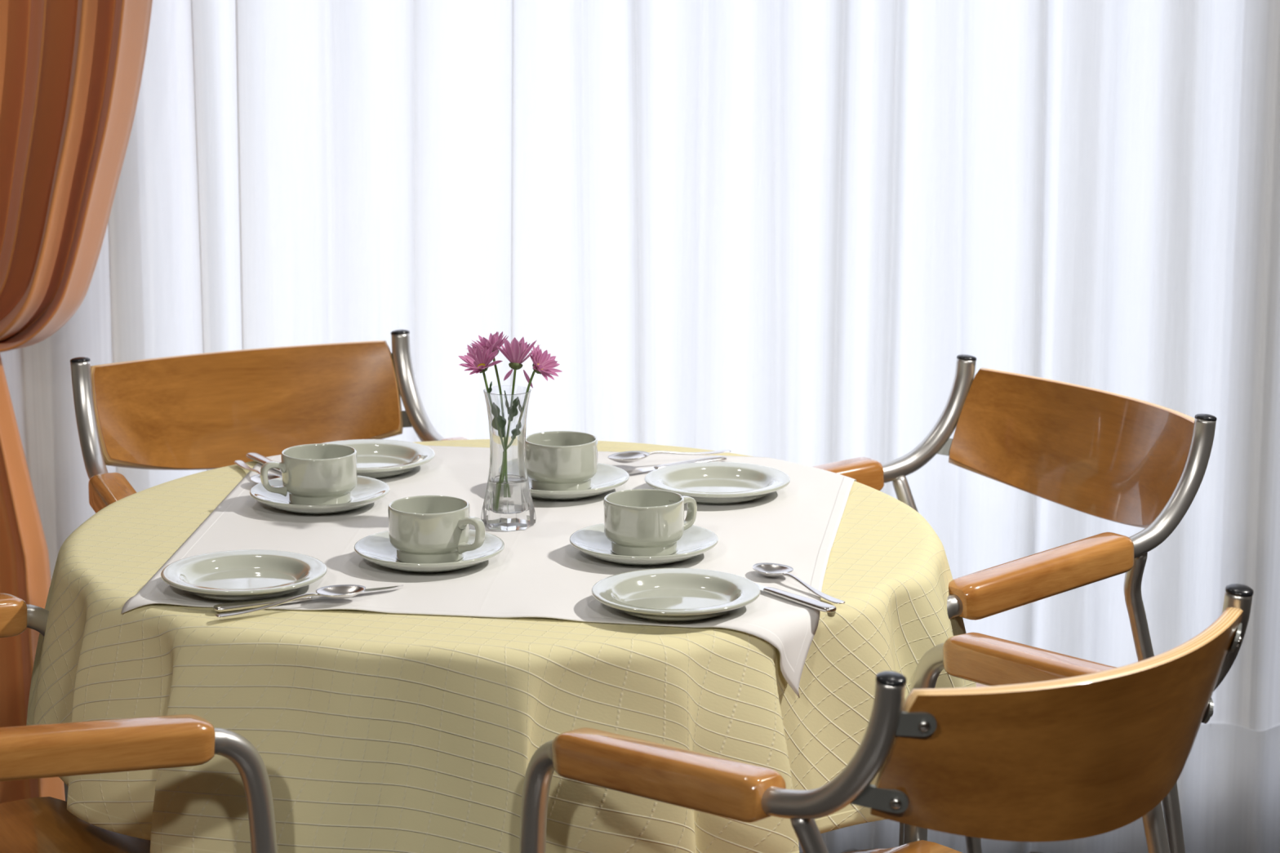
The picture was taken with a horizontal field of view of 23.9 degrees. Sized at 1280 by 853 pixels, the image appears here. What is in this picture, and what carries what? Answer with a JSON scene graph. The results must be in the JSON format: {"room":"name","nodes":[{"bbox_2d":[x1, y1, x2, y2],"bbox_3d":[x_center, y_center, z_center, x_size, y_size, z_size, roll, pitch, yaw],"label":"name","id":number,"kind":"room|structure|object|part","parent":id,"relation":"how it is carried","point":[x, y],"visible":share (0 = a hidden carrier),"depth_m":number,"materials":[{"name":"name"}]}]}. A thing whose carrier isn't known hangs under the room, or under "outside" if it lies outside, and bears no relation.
{"room":"dining room","nodes":[
{"label":"dining room","id":0,"kind":"room"},
{"bbox_2d":[800,848,1040,852],"bbox_3d":[0.150,1.307,1.406,5.100,0.100,6.800,0,12,0],"label":"floor","id":1,"kind":"structure","parent":0,"point":[854,849],"depth_m":4.38,"materials":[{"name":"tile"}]},
{"bbox_2d":[0,593,277,852],"bbox_3d":[-0.657,0.517,2.841,0.524,0.843,0.527,-7,14,-31],"label":"armchair","id":2,"kind":"object","parent":1,"relation":"on","point":[44,824],"visible":0.83,"depth_m":2.66,"materials":[{"name":"brown wood"}]},
{"bbox_3d":[-0.730,0.196,3.001,0.249,0.054,0.045,-9,15,-35],"label":"armrest","id":3,"kind":"part","parent":2,"relation":"part of","materials":[{"name":"brown wood"}]},
{"bbox_3d":[-0.620,0.448,2.849,0.429,0.032,0.429,-7,14,-31],"label":"seat","id":4,"kind":"part","parent":2,"relation":"part of","materials":[{"name":"brown wood"}]},
{"bbox_3d":[-0.492,0.278,2.618,0.249,0.054,0.045,-6,13,-26],"label":"armrest","id":5,"kind":"part","parent":2,"relation":"part of","materials":[{"name":"brown wood"}]},
{"bbox_2d":[70,329,468,513],"bbox_3d":[-0.400,0.346,3.640,0.527,0.843,0.524,-6,14,-26],"label":"armchair","id":6,"kind":"object","parent":1,"relation":"on","point":[206,411],"visible":0.36,"depth_m":3.78,"materials":[{"name":"brown wood"}]},
{"bbox_3d":[-0.581,0.103,3.434,0.045,0.054,0.249,-5,13,-21],"label":"armrest","id":7,"kind":"part","parent":6,"relation":"part of","materials":[{"name":"brown wood"}]},
{"bbox_3d":[-0.493,-0.018,3.753,0.400,0.150,0.107,-6,14,-26],"label":"backrest","id":8,"kind":"part","parent":6,"relation":"part of","materials":[{"name":"brown wood"}]},
{"bbox_3d":[-0.171,0.060,3.635,0.045,0.054,0.249,-7,14,-31],"label":"armrest","id":9,"kind":"part","parent":6,"relation":"part of","materials":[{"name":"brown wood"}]},
{"bbox_2d":[519,583,1253,852],"bbox_3d":[0.233,0.545,2.713,0.527,0.843,0.524,-10,15,-38],"label":"armchair","id":10,"kind":"object","parent":1,"relation":"on","point":[1056,747],"visible":1,"depth_m":2.45,"materials":[{"name":"brown wood"}]},
{"bbox_3d":[0.021,0.292,2.554,0.045,0.054,0.249,-11,17,-43],"label":"armrest","id":11,"kind":"part","parent":10,"relation":"part of","materials":[{"name":"brown wood"}]},
{"bbox_3d":[0.191,0.660,2.475,0.168,0.695,0.037,12,17,43],"label":"leg","id":12,"kind":"part","parent":10,"relation":"part of","materials":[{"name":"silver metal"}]},
{"bbox_3d":[0.205,0.473,2.732,0.429,0.032,0.429,-10,15,-38],"label":"seat","id":13,"kind":"part","parent":10,"relation":"part of","materials":[{"name":"brown wood"}]},
{"bbox_3d":[0.377,0.231,2.836,0.045,0.054,0.249,-8,15,-33],"label":"armrest","id":14,"kind":"part","parent":10,"relation":"part of","materials":[{"name":"brown wood"}]},
{"bbox_3d":[0.364,0.255,2.486,0.400,0.150,0.107,-10,15,-38],"label":"backrest","id":15,"kind":"part","parent":10,"relation":"part of","materials":[{"name":"brown wood"}]},
{"bbox_3d":[0.493,0.609,2.715,0.037,0.695,0.168,-8,14,-32],"label":"leg","id":16,"kind":"part","parent":10,"relation":"part of","materials":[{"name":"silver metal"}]},
{"bbox_2d":[812,354,1217,852],"bbox_3d":[0.343,0.384,3.461,0.524,0.843,0.527,-8,14,-32],"label":"armchair","id":17,"kind":"object","parent":1,"relation":"on","point":[1102,454],"visible":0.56,"depth_m":3.51,"materials":[{"name":"brown wood"}]},
{"bbox_3d":[0.173,0.075,3.562,0.249,0.054,0.045,-6,14,-27],"label":"armrest","id":18,"kind":"part","parent":17,"relation":"part of","materials":[{"name":"brown wood"}]},
{"bbox_3d":[0.382,0.391,3.726,0.168,0.695,0.037,-6,13,-26],"label":"leg","id":19,"kind":"part","parent":17,"relation":"part of","materials":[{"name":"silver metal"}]},
{"bbox_3d":[0.306,0.324,3.425,0.429,0.032,0.429,-8,14,-32],"label":"seat","id":20,"kind":"part","parent":17,"relation":"part of","materials":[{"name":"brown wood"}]},
{"bbox_3d":[0.422,0.156,3.186,0.249,0.054,0.045,-9,15,-37],"label":"armrest","id":21,"kind":"part","parent":17,"relation":"part of","materials":[{"name":"brown wood"}]},
{"bbox_3d":[0.518,0.036,3.502,0.107,0.150,0.400,-8,14,-32],"label":"backrest","id":22,"kind":"part","parent":17,"relation":"part of","materials":[{"name":"brown wood"}]},
{"bbox_3d":[0.594,0.460,3.407,0.168,0.695,0.037,-10,16,-39],"label":"leg","id":23,"kind":"part","parent":17,"relation":"part of","materials":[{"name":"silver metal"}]},
{"bbox_3d":[0.150,-0.716,4.347,5.100,2.620,0.200,0,12,0],"label":"wall","id":24,"kind":"structure","parent":0,"visible":0},
{"bbox_2d":[0,0,152,803],"bbox_3d":[-0.993,-0.568,3.956,0.732,2.345,0.308,4,13,20],"label":"drape","id":25,"kind":"object","parent":24,"relation":"hanging from","point":[71,71],"visible":0.83,"depth_m":3.98,"materials":[{"name":"orange fabric"}]},
{"bbox_3d":[-1.026,0.227,4.110,0.468,0.726,0.057,0,12,0],"label":"panel","id":26,"kind":"part","parent":25,"relation":"part of","materials":[{"name":"orange fabric"}]},
{"bbox_3d":[-0.951,-0.898,3.845,0.705,1.653,0.114,0,12,0],"label":"panel","id":27,"kind":"part","parent":25,"relation":"part of","materials":[{"name":"orange fabric"}]},
{"bbox_3d":[-0.325,-1.798,3.933,3.550,0.028,0.154,0,12,0],"label":"rail","id":28,"kind":"object","parent":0,"visible":0},
{"bbox_2d":[0,0,1279,852],"bbox_3d":[-0.034,-0.571,4.093,2.773,2.437,0.083,0,12,0],"label":"sheer curtain","id":29,"kind":"object","parent":28,"relation":"hanging from","point":[779,229],"visible":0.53,"depth_m":4.16,"materials":[{"name":"white fabric"}]},
{"bbox_3d":[-0.144,0.476,3.260,0.886,0.746,0.886,0,12,0],"label":"round table","id":30,"kind":"object","parent":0,"visible":0},
{"bbox_2d":[26,439,976,852],"bbox_3d":[-0.144,0.210,3.213,1.010,0.214,0.992,0,12,0],"label":"tablecloth","id":31,"kind":"object","parent":30,"relation":"on","point":[371,731],"visible":0.63,"depth_m":2.79,"materials":[{"name":"beige fabric"}]},
{"bbox_2d":[120,445,856,698],"bbox_3d":[-0.133,0.137,3.199,0.690,0.078,0.739,2,12,7],"label":"topper","id":32,"kind":"object","parent":31,"relation":"on","point":[538,572],"visible":0.53,"depth_m":3.08,"materials":[{"name":"white fabric"}]},
{"bbox_2d":[160,549,327,602],"bbox_3d":[-0.384,0.148,2.935,0.160,0.019,0.160,1,12,3],"label":"plate","id":33,"kind":"object","parent":32,"relation":"on","point":[233,575],"visible":1,"depth_m":2.95,"materials":[{"name":"grey ceramic"}]},
{"bbox_2d":[234,460,281,484],"bbox_3d":[-0.433,0.052,3.402,0.036,0.011,0.151,-5,13,-22],"label":"spoon","id":34,"kind":"object","parent":32,"relation":"on","point":[255,479],"visible":0.47,"depth_m":3.38,"materials":[{"name":"silver metal"}]},
{"bbox_3d":[-0.441,0.047,3.422,0.011,0.009,0.107,-5,13,-22],"label":"handle","id":35,"kind":"part","parent":34,"relation":"part of","materials":[{"name":"silver metal"}]},
{"bbox_2d":[249,473,281,484],"bbox_3d":[-0.413,0.062,3.356,0.036,0.010,0.049,-5,13,-22],"label":"bowl","id":36,"kind":"object","parent":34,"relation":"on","point":[255,479],"depth_m":3.37,"materials":[{"name":"silver metal"}]},
{"bbox_2d":[245,452,280,471],"bbox_3d":[-0.404,0.050,3.422,0.016,0.006,0.192,-7,14,-30],"label":"knife","id":37,"kind":"object","parent":32,"relation":"on","point":[260,459],"visible":0.5,"depth_m":3.47,"materials":[{"name":"silver metal"}]},
{"bbox_2d":[215,584,365,617],"bbox_3d":[-0.330,0.166,2.859,0.151,0.011,0.036,-8,15,-27],"label":"spoon","id":38,"kind":"object","parent":32,"relation":"on","point":[341,591],"visible":1,"depth_m":2.87,"materials":[{"name":"silver metal"}]},
{"bbox_3d":[-0.349,0.168,2.849,0.107,0.009,0.011,-8,15,-27],"label":"handle","id":39,"kind":"part","parent":38,"relation":"part of","materials":[{"name":"silver metal"}]},
{"bbox_2d":[315,584,365,599],"bbox_3d":[-0.285,0.160,2.883,0.049,0.010,0.036,-8,15,-27],"label":"bowl","id":40,"kind":"object","parent":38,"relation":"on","point":[341,591],"depth_m":2.89,"materials":[{"name":"silver metal"}]},
{"bbox_2d":[213,585,403,612],"bbox_3d":[-0.315,0.164,2.891,0.192,0.006,0.016,-6,13,-24],"label":"knife","id":41,"kind":"object","parent":32,"relation":"on","point":[255,603],"visible":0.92,"depth_m":2.87,"materials":[{"name":"silver metal"}]},
{"bbox_3d":[-0.358,0.168,2.872,0.096,0.006,0.016,-6,13,-24],"label":"handle","id":42,"kind":"part","parent":41,"relation":"part of","materials":[{"name":"silver metal"}]},
{"bbox_3d":[-0.273,0.159,2.912,0.098,0.001,0.012,-6,13,-24],"label":"blade","id":43,"kind":"part","parent":41,"relation":"part of","materials":[{"name":"silver metal"}]},
{"bbox_2d":[249,475,390,515],"bbox_3d":[-0.346,0.077,3.269,0.154,0.019,0.154,0,12,0],"label":"saucer","id":44,"kind":"object","parent":32,"relation":"on","point":[367,491],"visible":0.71,"depth_m":3.25,"materials":[{"name":"grey ceramic"}]},
{"bbox_2d":[260,443,357,505],"bbox_3d":[-0.350,0.055,3.257,0.081,0.055,0.097,7,14,30],"label":"cup","id":45,"kind":"object","parent":44,"relation":"on","point":[318,473],"visible":0.98,"depth_m":3.24,"materials":[{"name":"grey ceramic"}]},
{"bbox_3d":[-0.392,0.057,3.243,0.030,0.039,0.014,-6,13,-24],"label":"handle","id":46,"kind":"part","parent":45,"relation":"part of","materials":[{"name":"grey ceramic"}]},
{"bbox_2d":[324,439,435,479],"bbox_3d":[-0.313,0.040,3.437,0.160,0.019,0.160,1,12,6],"label":"plate","id":47,"kind":"object","parent":32,"relation":"on","point":[377,459],"visible":0.64,"depth_m":3.47,"materials":[{"name":"grey ceramic"}]},
{"bbox_2d":[354,528,504,573],"bbox_3d":[-0.211,0.128,3.031,0.154,0.019,0.154,0,12,0],"label":"saucer","id":48,"kind":"object","parent":32,"relation":"on","point":[376,548],"visible":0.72,"depth_m":3.02,"materials":[{"name":"grey ceramic"}]},
{"bbox_2d":[387,495,484,563],"bbox_3d":[-0.200,0.106,3.020,0.106,0.055,0.081,7,14,31],"label":"cup","id":49,"kind":"object","parent":48,"relation":"on","point":[423,529],"visible":0.98,"depth_m":3.00,"materials":[{"name":"grey ceramic"}]},
{"bbox_3d":[-0.168,0.109,3.000,0.030,0.039,0.014,7,14,31],"label":"handle","id":50,"kind":"part","parent":49,"relation":"part of","materials":[{"name":"grey ceramic"}]},
{"bbox_2d":[480,385,536,531],"bbox_3d":[-0.139,0.033,3.170,0.054,0.146,0.054,5,13,22],"label":"flower vase","id":51,"kind":"object","parent":32,"relation":"on","point":[508,504],"visible":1,"depth_m":3.15,"materials":[{"name":"clear glass"}]},
{"bbox_2d":[458,331,562,394],"bbox_3d":[-0.135,-0.005,3.163,0.109,0.186,0.073,0,12,0],"label":"chrysanthemum spray","id":52,"kind":"object","parent":51,"relation":"in","point":[478,357],"visible":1,"depth_m":3.14,"materials":[{"name":"pink"}]},
{"bbox_2d":[528,462,629,500],"bbox_3d":[-0.087,0.063,3.333,0.154,0.019,0.154,0,12,0],"label":"saucer","id":53,"kind":"object","parent":32,"relation":"on","point":[607,477],"visible":0.49,"depth_m":3.30,"materials":[{"name":"grey ceramic"}]},
{"bbox_2d":[525,431,597,490],"bbox_3d":[-0.086,0.038,3.335,0.081,0.055,0.097,1,12,6],"label":"cup","id":54,"kind":"object","parent":53,"relation":"on","point":[557,460],"visible":0.92,"depth_m":3.30,"materials":[{"name":"grey ceramic"}]},
{"bbox_2d":[568,523,718,565],"bbox_3d":[0.004,0.122,3.059,0.154,0.019,0.154,0,12,0],"label":"saucer","id":55,"kind":"object","parent":32,"relation":"on","point":[592,540],"visible":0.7,"depth_m":3.05,"materials":[{"name":"grey ceramic"}]},
{"bbox_2d":[604,488,697,555],"bbox_3d":[0.007,0.097,3.062,0.081,0.055,0.097,4,13,18],"label":"cup","id":56,"kind":"object","parent":55,"relation":"on","point":[637,522],"visible":0.98,"depth_m":3.03,"materials":[{"name":"grey ceramic"}]},
{"bbox_3d":[0.044,0.091,3.084,0.030,0.039,0.014,-9,15,-37],"label":"handle","id":57,"kind":"part","parent":56,"relation":"part of","materials":[{"name":"grey ceramic"}]},
{"bbox_2d":[608,449,731,462],"bbox_3d":[0.034,0.032,3.457,0.151,0.011,0.036,-5,13,-22],"label":"spoon","id":58,"kind":"object","parent":32,"relation":"on","point":[631,456],"visible":1,"depth_m":3.45,"materials":[{"name":"silver metal"}]},
{"bbox_2d":[608,450,649,462],"bbox_3d":[-0.013,0.036,3.438,0.049,0.010,0.036,-5,13,-22],"label":"bowl","id":59,"kind":"object","parent":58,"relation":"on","point":[631,456],"depth_m":3.45,"materials":[{"name":"silver metal"}]},
{"bbox_3d":[0.054,0.029,3.465,0.107,0.009,0.011,-5,13,-22],"label":"handle","id":60,"kind":"part","parent":58,"relation":"part of","materials":[{"name":"silver metal"}]},
{"bbox_2d":[591,568,759,622],"bbox_3d":[0.034,0.163,2.865,0.160,0.019,0.160,-1,12,-3],"label":"plate","id":61,"kind":"object","parent":32,"relation":"on","point":[658,594],"visible":1,"depth_m":2.88,"materials":[{"name":"grey ceramic"}]},
{"bbox_2d":[626,455,726,474],"bbox_3d":[0.018,0.047,3.434,0.192,0.006,0.016,-8,14,-33],"label":"knife","id":62,"kind":"object","parent":32,"relation":"on","point":[718,458],"visible":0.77,"depth_m":3.46,"materials":[{"name":"silver metal"}]},
{"bbox_3d":[-0.020,0.053,3.407,0.098,0.001,0.012,-8,14,-33],"label":"blade","id":63,"kind":"part","parent":62,"relation":"part of","materials":[{"name":"silver metal"}]},
{"bbox_3d":[0.058,0.042,3.459,0.096,0.006,0.016,-8,14,-33],"label":"handle","id":64,"kind":"part","parent":62,"relation":"part of","materials":[{"name":"silver metal"}]},
{"bbox_2d":[644,462,790,504],"bbox_3d":[0.085,0.065,3.321,0.160,0.019,0.160,-1,12,-3],"label":"plate","id":65,"kind":"object","parent":32,"relation":"on","point":[706,482],"visible":0.93,"depth_m":3.34,"materials":[{"name":"grey ceramic"}]},
{"bbox_2d":[755,582,836,612],"bbox_3d":[0.122,0.157,2.921,0.016,0.006,0.192,-9,15,-37],"label":"knife","id":66,"kind":"object","parent":32,"relation":"on","point":[817,605],"visible":0.78,"depth_m":2.88,"materials":[{"name":"silver metal"}]},
{"bbox_3d":[0.092,0.150,2.956,0.012,0.001,0.098,-9,15,-37],"label":"blade","id":67,"kind":"part","parent":66,"relation":"part of","materials":[{"name":"silver metal"}]},
{"bbox_2d":[752,562,844,604],"bbox_3d":[0.155,0.152,2.936,0.036,0.011,0.151,-7,14,-29],"label":"spoon","id":68,"kind":"object","parent":32,"relation":"on","point":[771,570],"visible":1,"depth_m":2.96,"materials":[{"name":"silver metal"}]},
{"bbox_2d":[752,562,793,577],"bbox_3d":[0.130,0.143,2.980,0.036,0.010,0.049,-7,14,-29],"label":"bowl","id":69,"kind":"object","parent":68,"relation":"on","point":[771,570],"depth_m":2.99,"materials":[{"name":"silver metal"}]},
{"bbox_3d":[0.166,0.155,2.917,0.011,0.009,0.107,-7,14,-29],"label":"handle","id":70,"kind":"part","parent":68,"relation":"part of","materials":[{"name":"silver metal"}]}
]}

